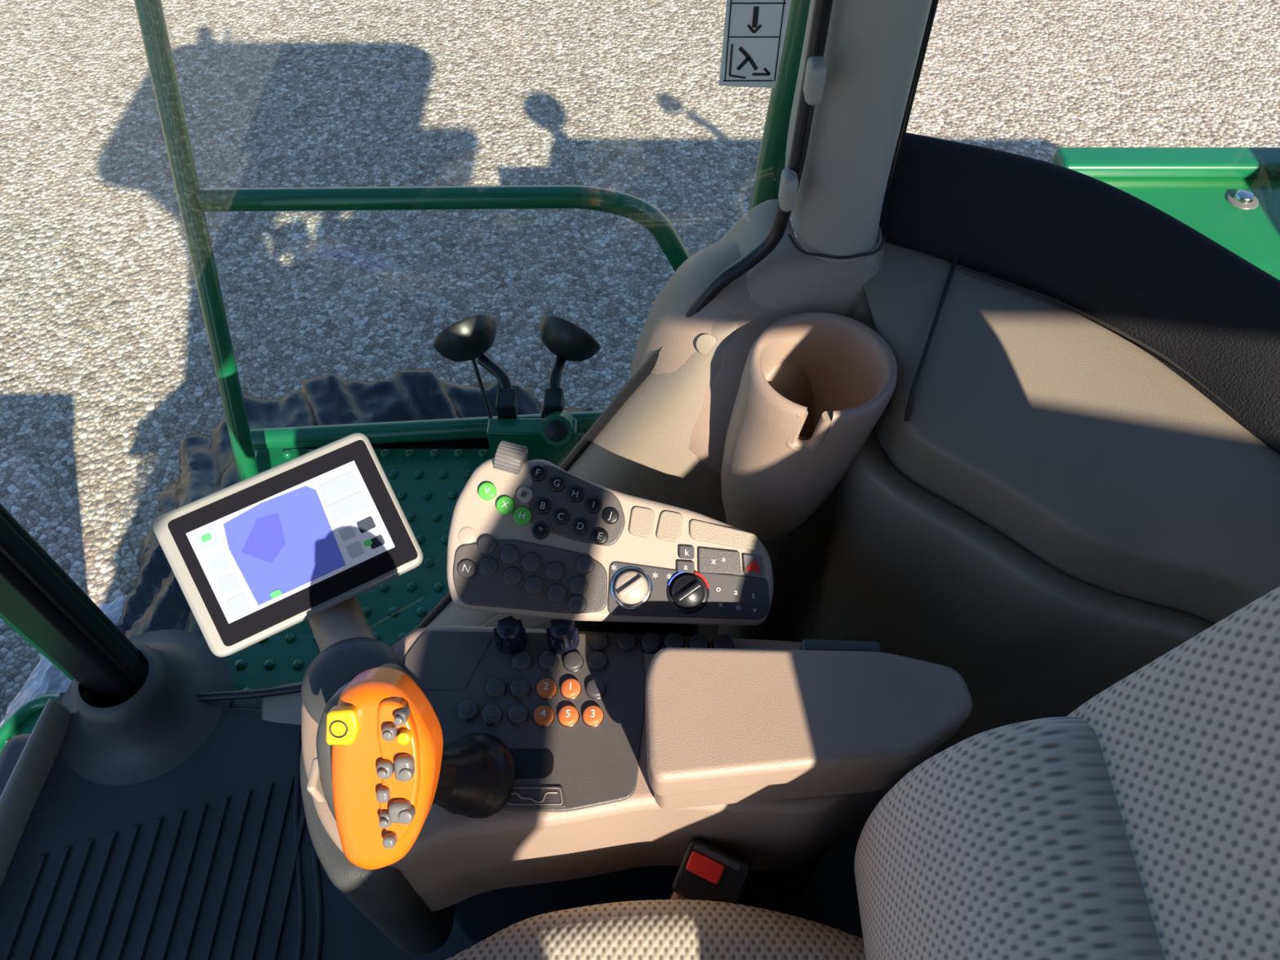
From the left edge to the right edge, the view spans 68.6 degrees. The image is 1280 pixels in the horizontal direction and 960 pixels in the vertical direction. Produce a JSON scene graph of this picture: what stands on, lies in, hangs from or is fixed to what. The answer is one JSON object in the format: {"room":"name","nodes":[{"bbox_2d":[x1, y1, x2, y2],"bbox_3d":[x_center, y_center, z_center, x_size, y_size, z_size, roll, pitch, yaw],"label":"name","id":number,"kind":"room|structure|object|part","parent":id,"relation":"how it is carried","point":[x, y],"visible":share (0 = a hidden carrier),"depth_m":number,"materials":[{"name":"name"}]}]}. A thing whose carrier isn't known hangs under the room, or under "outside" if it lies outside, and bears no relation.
{"room":"control cabin","nodes":[
{"label":"control cabin","id":0,"kind":"room"},
{"bbox_2d":[57,692,866,938],"bbox_3d":[-0.155,0.911,1.115,1.550,0.062,1.380,0,53,0],"label":"floor","id":1,"kind":"structure","parent":0,"point":[830,899],"depth_m":1.33,"materials":[{"name":"grey plastic"}]},
{"bbox_2d":[0,502,149,707],"bbox_3d":[-0.796,-0.189,0.785,0.077,1.870,0.073,0,53,0],"label":"post","id":2,"kind":"object","parent":1,"relation":"on","point":[21,602],"visible":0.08,"depth_m":1.26,"materials":[{"name":"black metal"}]},
{"bbox_2d":[0,515,148,689],"bbox_3d":[-0.761,-0.192,0.769,0.022,1.840,0.030,0,53,0],"label":"seal","id":3,"kind":"object","parent":2,"relation":"attached to","point":[13,547],"visible":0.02,"depth_m":1.23,"materials":[{"name":"black rubber"}]},
{"bbox_2d":[60,629,232,785],"bbox_3d":[-0.785,0.325,1.442,0.270,0.107,0.270,0,53,0],"label":"boot","id":4,"kind":"object","parent":1,"relation":"on","point":[145,736],"visible":0.77,"depth_m":1.43,"materials":[{"name":"grey plastic"}]},
{"bbox_2d":[0,708,479,959],"bbox_3d":[-0.500,0.883,1.094,0.800,0.010,1.300,0,53,0],"label":"rubber mat","id":5,"kind":"object","parent":1,"relation":"on","point":[244,750],"visible":0.42,"depth_m":1.34,"materials":[{"name":"black rubber"}]},
{"bbox_2d":[1,774,306,959],"bbox_3d":[-0.674,0.918,1.058,0.371,0.006,1.200,0,53,0],"label":"ribs","id":6,"kind":"object","parent":5,"relation":"on","point":[41,863],"visible":0.92,"depth_m":1.31,"materials":[{"name":"black rubber"}]},
{"bbox_2d":[293,731,305,959],"bbox_3d":[-0.472,0.735,1.199,0.052,0.010,0.864,-4,53,-3],"label":"ridge","id":7,"kind":"object","parent":5,"relation":"on","point":[296,790],"visible":0.98,"depth_m":1.34,"materials":[{"name":"black rubber"}]},
{"bbox_2d":[311,840,324,959],"bbox_3d":[-0.465,0.736,1.198,0.080,0.010,0.861,0,53,0],"label":"ridge","id":8,"kind":"object","parent":5,"relation":"attached to","point":[315,860],"depth_m":1.30,"materials":[{"name":"black rubber"}]},
{"bbox_2d":[299,615,906,955],"bbox_3d":[-0.024,0.401,1.055,0.572,0.630,0.238,0,53,0],"label":"console","id":9,"kind":"object","parent":5,"relation":"on","point":[581,824],"visible":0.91,"depth_m":0.85,"materials":[{"name":"beige plastic"}]},
{"bbox_2d":[153,432,423,724],"bbox_3d":[-0.311,0.118,0.914,0.219,0.147,0.294,-26,57,-18],"label":"touchscreen monitor","id":10,"kind":"object","parent":9,"relation":"attached to","point":[258,557],"visible":0.93,"depth_m":0.92,"materials":[{"name":"beige plastic"}]},
{"bbox_3d":[-0.292,0.155,0.927,0.054,0.083,0.116,-26,57,-18],"label":"mount arm","id":11,"kind":"part","parent":10,"relation":"part of","materials":[{"name":"beige plastic"}]},
{"bbox_2d":[306,663,515,870],"bbox_3d":[-0.181,0.219,0.720,0.114,0.227,0.151,29,58,20],"label":"joystick","id":12,"kind":"object","parent":9,"relation":"on","point":[382,762],"visible":1,"depth_m":0.65,"materials":[{"name":"orange plastic"}]},
{"bbox_2d":[396,728,413,745],"bbox_3d":[-0.159,0.173,0.634,0.009,0.014,0.014,0,53,0],"label":"switch","id":13,"kind":"object","parent":12,"relation":"attached to","point":[404,735],"depth_m":0.63,"materials":[{"name":"yellow plastic"}]},
{"bbox_3d":[-0.121,0.144,0.873,0.030,0.030,0.030,0,53,0],"label":"knob","id":14,"kind":"part","parent":9,"relation":"part of","materials":[{"name":"black"}]},
{"bbox_3d":[-0.108,0.212,0.842,0.226,0.008,0.170,0,53,0],"label":"inlay panel","id":15,"kind":"part","parent":9,"relation":"part of","materials":[{"name":"plastic"}]},
{"bbox_3d":[-0.090,0.269,0.795,0.055,0.002,0.018,0,53,0],"label":"label plate","id":16,"kind":"part","parent":9,"relation":"part of","materials":[{"name":"grey rubber"}]},
{"bbox_3d":[-0.072,0.144,0.873,0.030,0.030,0.030,0,53,0],"label":"knob","id":17,"kind":"part","parent":9,"relation":"part of","materials":[{"name":"black"}]},
{"bbox_2d":[446,440,773,636],"bbox_3d":[-0.028,0.234,1.125,0.304,0.720,0.153,0,53,0],"label":"control panel","id":18,"kind":"object","parent":9,"relation":"attached to","point":[535,538],"visible":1,"depth_m":0.86,"materials":[{"name":"grey plastic"}]},
{"bbox_3d":[-0.101,0.089,0.863,0.142,0.035,0.060,0,53,0],"label":"key plate","id":19,"kind":"part","parent":18,"relation":"part of","materials":[{"name":"plastic"}]},
{"bbox_3d":[-0.060,0.025,0.871,0.096,0.039,0.052,14,54,10],"label":"letter key plate","id":20,"kind":"part","parent":18,"relation":"part of","materials":[{"name":"plastic"}]},
{"bbox_3d":[-0.010,0.273,1.143,0.140,0.645,0.045,0,53,0],"label":"support arm","id":21,"kind":"part","parent":18,"relation":"part of","materials":[{"name":"black plastic"}]},
{"bbox_2d":[676,560,694,573],"bbox_3d":[0.042,0.080,0.864,0.016,0.009,0.012,0,53,0],"label":"switch","id":22,"kind":"object","parent":18,"relation":"attached to","point":[682,566],"depth_m":0.86,"materials":[{"name":"grey plastic"}]},
{"bbox_2d":[679,545,693,559],"bbox_3d":[0.043,0.067,0.866,0.014,0.010,0.013,0,53,0],"label":"switch","id":23,"kind":"object","parent":18,"relation":"attached to","point":[686,552],"depth_m":0.86,"materials":[{"name":"grey plastic"}]},
{"bbox_3d":[0.045,0.102,0.862,0.148,0.027,0.047,0,53,0],"label":"climate plate","id":24,"kind":"part","parent":18,"relation":"part of","materials":[{"name":"grey plastic"}]},
{"bbox_2d":[697,547,741,574],"bbox_3d":[0.073,0.075,0.865,0.039,0.016,0.023,0,53,0],"label":"switch","id":25,"kind":"object","parent":18,"relation":"attached to","point":[711,561],"depth_m":0.86,"materials":[{"name":"plastic"}]},
{"bbox_2d":[742,554,764,575],"bbox_3d":[0.104,0.078,0.864,0.019,0.013,0.019,0,53,0],"label":"switch","id":26,"kind":"object","parent":18,"relation":"attached to","point":[753,564],"depth_m":0.86,"materials":[{"name":"grey plastic"}]},
{"bbox_2d":[644,639,973,808],"bbox_3d":[0.135,0.207,0.782,0.262,0.100,0.121,0,53,0],"label":"armrest","id":27,"kind":"object","parent":9,"relation":"on","point":[821,717],"visible":1,"depth_m":0.74,"materials":[{"name":"beige plastic"}]},
{"bbox_2d":[717,311,897,639],"bbox_3d":[0.160,0.138,1.181,0.149,0.824,0.136,0,53,0],"label":"cup holder","id":28,"kind":"object","parent":1,"relation":"on","point":[774,478],"visible":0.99,"depth_m":0.89,"materials":[{"name":"beige plastic"}]},
{"bbox_2d":[760,297,875,642],"bbox_3d":[0.150,0.071,1.217,0.235,0.819,0.124,18,55,13],"label":"cover","id":29,"kind":"object","parent":1,"relation":"on","point":[793,621],"visible":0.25,"depth_m":1.22,"materials":[{"name":"beige plastic"}]},
{"bbox_2d":[446,586,1279,959],"bbox_3d":[0.125,0.508,0.639,0.743,1.167,0.546,0,53,0],"label":"seat","id":30,"kind":"object","parent":1,"relation":"on","point":[1142,821],"visible":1,"depth_m":0.54,"materials":[{"name":"beige fabric"}]},
{"bbox_2d":[446,899,866,959],"bbox_3d":[0.010,0.592,0.709,0.513,0.155,0.496,0,53,0],"label":"cushion","id":31,"kind":"object","parent":30,"relation":"on","point":[651,929],"depth_m":0.78,"materials":[{"name":"beige fabric"}]},
{"bbox_2d":[670,837,752,904],"bbox_3d":[0.068,0.387,0.874,0.072,0.106,0.092,21,56,15],"label":"seat belt buckle","id":32,"kind":"object","parent":30,"relation":"on","point":[707,871],"visible":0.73,"depth_m":0.84,"materials":[{"name":"black plastic"}]},
{"bbox_3d":[0.374,0.349,0.457,0.244,0.683,0.510,0,53,0],"label":"backrest","id":33,"kind":"part","parent":30,"relation":"part of","materials":[{"name":"grey fabric"}]},
{"bbox_2d":[872,408,889,454],"bbox_3d":[0.243,0.128,1.220,0.054,0.775,0.140,0,53,0],"label":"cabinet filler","id":34,"kind":"object","parent":1,"relation":"on","point":[881,428],"visible":0.12,"depth_m":0.90,"materials":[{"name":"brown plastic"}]},
{"bbox_2d":[480,490,833,631],"bbox_3d":[-0.050,0.168,1.249,0.600,0.700,0.034,0,53,0],"label":"trim","id":35,"kind":"structure","parent":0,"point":[804,543],"depth_m":1.14,"materials":[{"name":"brown plastic"}]},
{"bbox_2d":[630,239,814,473],"bbox_3d":[0.115,0.028,1.262,0.252,0.828,0.252,0,53,0],"label":"trim","id":36,"kind":"structure","parent":0,"point":[666,325],"depth_m":0.95,"materials":[{"name":"beige plastic"}]},
{"bbox_2d":[695,333,715,355],"bbox_3d":[0.066,-0.134,0.928,0.021,0.019,0.013,0,53,0],"label":"cap","id":37,"kind":"object","parent":36,"relation":"attached to","point":[704,343],"depth_m":0.93,"materials":[{"name":"beige plastic"}]},
{"bbox_2d":[903,257,958,422],"bbox_3d":[0.272,-0.135,0.876,0.007,0.054,0.180,18,55,13],"label":"seam","id":38,"kind":"object","parent":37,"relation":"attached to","point":[955,260],"visible":1,"depth_m":0.86,"materials":[{"name":"grey"}]},
{"bbox_2d":[720,199,884,317],"bbox_3d":[0.156,-0.201,0.953,0.193,0.113,0.128,0,53,0],"label":"pillar","id":39,"kind":"structure","parent":36,"relation":"on","point":[788,282],"depth_m":0.90,"materials":[{"name":"beige plastic"}]},
{"bbox_2d":[785,0,932,263],"bbox_3d":[0.186,-0.541,0.524,0.096,0.987,0.101,0,53,0],"label":"pillar","id":40,"kind":"structure","parent":39,"relation":"on","point":[872,50],"depth_m":0.79,"materials":[{"name":"grey plastic"}]},
{"bbox_2d":[777,167,798,211],"bbox_3d":[0.131,-0.257,0.829,0.014,0.034,0.025,0,53,0],"label":"window hinge","id":41,"kind":"object","parent":40,"relation":"attached to","point":[788,184],"visible":1,"depth_m":0.82,"materials":[{"name":"grey plastic"}]},
{"bbox_2d":[803,55,826,105],"bbox_3d":[0.139,-0.318,0.746,0.014,0.034,0.025,0,53,0],"label":"window hinge","id":42,"kind":"object","parent":40,"relation":"attached to","point":[815,69],"visible":1,"depth_m":0.74,"materials":[{"name":"grey plastic"}]},
{"bbox_2d":[787,234,886,259],"bbox_3d":[0.187,-0.221,0.887,0.094,0.009,0.028,0,53,0],"label":"joint","id":43,"kind":"object","parent":40,"relation":"attached to","point":[791,238],"depth_m":0.88,"materials":[{"name":"grey plastic"}]},
{"bbox_2d":[811,241,1279,773],"bbox_3d":[0.493,0.472,0.914,0.324,0.832,1.315,-14,54,-10],"label":"trim","id":44,"kind":"structure","parent":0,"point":[1055,511],"depth_m":0.83,"materials":[{"name":"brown plastic"}]},
{"bbox_3d":[0.474,0.567,0.906,0.236,0.730,1.128,-14,54,-10],"label":"panel","id":45,"kind":"part","parent":44,"relation":"part of","materials":[{"name":"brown plastic"}]},
{"bbox_3d":[0.509,0.251,0.628,0.292,0.110,1.315,-14,54,-10],"label":"panel","id":46,"kind":"part","parent":44,"relation":"part of","materials":[{"name":"brown plastic"}]},
{"bbox_2d":[876,132,1279,454],"bbox_3d":[0.540,0.171,0.579,0.278,0.107,1.367,-15,55,-11],"label":"strip","id":47,"kind":"object","parent":44,"relation":"on","point":[1081,241],"visible":0.7,"depth_m":0.84,"materials":[{"name":"black plastic"}]},
{"bbox_2d":[960,265,1266,437],"bbox_3d":[0.420,-0.127,0.838,0.030,0.003,0.297,-39,62,-25],"label":"upper edge seam","id":48,"kind":"object","parent":44,"relation":"on","point":[1073,308],"visible":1,"depth_m":0.85,"materials":[{"name":"grey"}]},
{"label":"outside","id":49,"kind":"structure","parent":0,"visible":0},
{"bbox_2d":[0,0,1279,723],"bbox_3d":[0.000,-1.900,5.800,60.000,0.001,70.000,0,53,0],"label":"gravel ground","id":50,"kind":"structure","parent":49,"point":[107,366],"depth_m":5.90,"materials":[{"name":"grey gravel"}]},
{"bbox_2d":[0,369,595,727],"bbox_3d":[-0.691,0.606,2.858,1.825,1.694,1.210,0,53,0],"label":"tyre","id":51,"kind":"object","parent":50,"relation":"on","point":[156,600],"visible":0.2,"depth_m":2.48,"materials":[{"name":"rubber"}]},
{"bbox_2d":[0,146,1279,796],"bbox_3d":[1.775,1.096,1.515,5.650,3.260,2.764,0,53,0],"label":"panel","id":52,"kind":"object","parent":50,"relation":"on","point":[1230,196],"visible":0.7,"depth_m":1.55,"materials":[{"name":"green paint"}]},
{"bbox_2d":[0,693,59,753],"bbox_3d":[-1.211,0.622,1.725,0.321,0.053,0.473,0,53,0],"label":"handrail","id":53,"kind":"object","parent":52,"relation":"attached to","point":[24,720],"depth_m":1.82,"materials":[{"name":"green metal"}]},
{"bbox_3d":[-1.205,0.635,1.730,0.310,0.030,0.458,0,53,0],"label":"tread plate","id":54,"kind":"part","parent":53,"relation":"part of","materials":[{"name":"green paint"}]},
{"bbox_2d":[0,698,71,890],"bbox_3d":[-0.926,0.881,1.112,0.051,0.150,1.259,1,53,1],"label":"trim","id":55,"kind":"structure","parent":52,"relation":"on","point":[20,795],"depth_m":1.38,"materials":[{"name":"grey plastic"}]},
{"bbox_2d":[225,410,604,690],"bbox_3d":[-0.220,0.436,2.153,1.143,1.082,0.719,0,53,0],"label":"access platform","id":56,"kind":"object","parent":52,"relation":"attached to","point":[427,464],"visible":0.15,"depth_m":1.85,"materials":[{"name":"green paint"}]},
{"bbox_3d":[-0.220,-0.113,1.916,1.143,0.044,0.044,-3,53,-2],"label":"kick rail","id":57,"kind":"part","parent":56,"relation":"part of","materials":[{"name":"green metal"}]},
{"bbox_2d":[133,0,810,481],"bbox_3d":[-0.223,-0.472,1.295,0.918,1.507,0.622,0,53,0],"label":"handrail","id":58,"kind":"object","parent":56,"relation":"on","point":[193,201],"visible":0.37,"depth_m":1.35,"materials":[{"name":"green metal"}]},
{"bbox_3d":[-0.199,-0.211,1.612,0.872,0.678,0.046,0,53,0],"label":"rail","id":59,"kind":"part","parent":58,"relation":"part of","materials":[{"name":"green metal"}]},
{"bbox_3d":[0.127,-0.246,1.122,0.107,1.502,0.054,0,53,0],"label":"grab rail","id":60,"kind":"part","parent":58,"relation":"part of","materials":[{"name":"green metal"}]},
{"bbox_2d":[432,315,600,466],"bbox_3d":[-0.237,-0.166,1.828,0.323,0.274,0.256,0,53,0],"label":"lights","id":61,"kind":"object","parent":56,"relation":"on","point":[551,437],"visible":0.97,"depth_m":1.78,"materials":[{"name":"black plastic"}]},
{"bbox_3d":[-0.269,-0.162,1.823,0.048,0.095,0.163,-17,55,-13],"label":"lamp stem","id":62,"kind":"part","parent":61,"relation":"part of","materials":[{"name":"black plastic"}]},
{"bbox_3d":[-0.163,-0.157,1.820,0.027,0.095,0.149,3,53,2],"label":"lamp stem","id":63,"kind":"part","parent":61,"relation":"part of","materials":[{"name":"black plastic"}]},
{"bbox_2d":[261,272,752,724],"bbox_3d":[-0.228,0.126,1.183,0.731,0.834,0.150,-7,53,-5],"label":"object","id":64,"kind":"structure","parent":52,"relation":"attached to","point":[643,451],"depth_m":1.03,"materials":[{"name":"beige plastic"}]},
{"bbox_2d":[195,0,833,701],"bbox_3d":[-0.306,-0.231,0.783,0.913,1.817,0.036,-6,53,-4],"label":"seal","id":65,"kind":"object","parent":64,"relation":"attached to","point":[822,9],"visible":0.66,"depth_m":0.90,"materials":[{"name":"black rubber"}]},
{"bbox_3d":[-0.310,-0.276,0.820,0.900,1.820,0.004,0,53,0],"label":"pane","id":66,"kind":"object","parent":65,"relation":"attached to","visible":0},
{"bbox_2d":[719,0,791,88],"bbox_3d":[0.090,-0.352,0.716,0.052,0.113,0.001,0,53,0],"label":"decal","id":67,"kind":"object","parent":66,"relation":"attached to","point":[754,33],"visible":1,"depth_m":0.73,"materials":[{"name":"white plastic"}]},
{"bbox_3d":[0.072,-0.332,0.742,0.002,0.026,0.001,0,53,0],"label":"exit frame","id":68,"kind":"part","parent":67,"relation":"part of","materials":[{"name":"black"}]},
{"bbox_3d":[0.079,-0.324,0.753,0.013,0.004,0.001,0,53,0],"label":"exit frame","id":69,"kind":"part","parent":67,"relation":"part of","materials":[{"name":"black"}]},
{"bbox_3d":[0.089,-0.331,0.744,0.010,0.012,0.001,0,53,0],"label":"leg","id":70,"kind":"part","parent":67,"relation":"part of","materials":[{"name":"black"}]},
{"bbox_3d":[2.650,-0.532,1.574,3.900,0.030,0.060,0,53,0],"label":"deck edge rail","id":71,"kind":"part","parent":52,"relation":"part of","materials":[{"name":"green metal"}]},
{"bbox_2d":[1225,189,1258,209],"bbox_3d":[0.983,-0.458,1.530,0.052,0.005,0.052,0,53,0],"label":"bolt","id":72,"kind":"object","parent":52,"relation":"in","point":[1235,199],"depth_m":1.52,"materials":[{"name":"grey metal"}]},
{"bbox_3d":[0.395,-0.516,0.449,0.297,0.940,0.239,0,53,0],"label":"pane","id":73,"kind":"object","parent":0,"visible":0},
{"bbox_2d":[885,0,938,189],"bbox_3d":[0.238,-0.577,0.514,0.013,0.970,0.023,18,55,13],"label":"seal","id":74,"kind":"object","parent":73,"relation":"attached to","point":[935,2],"visible":0.48,"depth_m":0.82,"materials":[{"name":"black rubber"}]}
]}

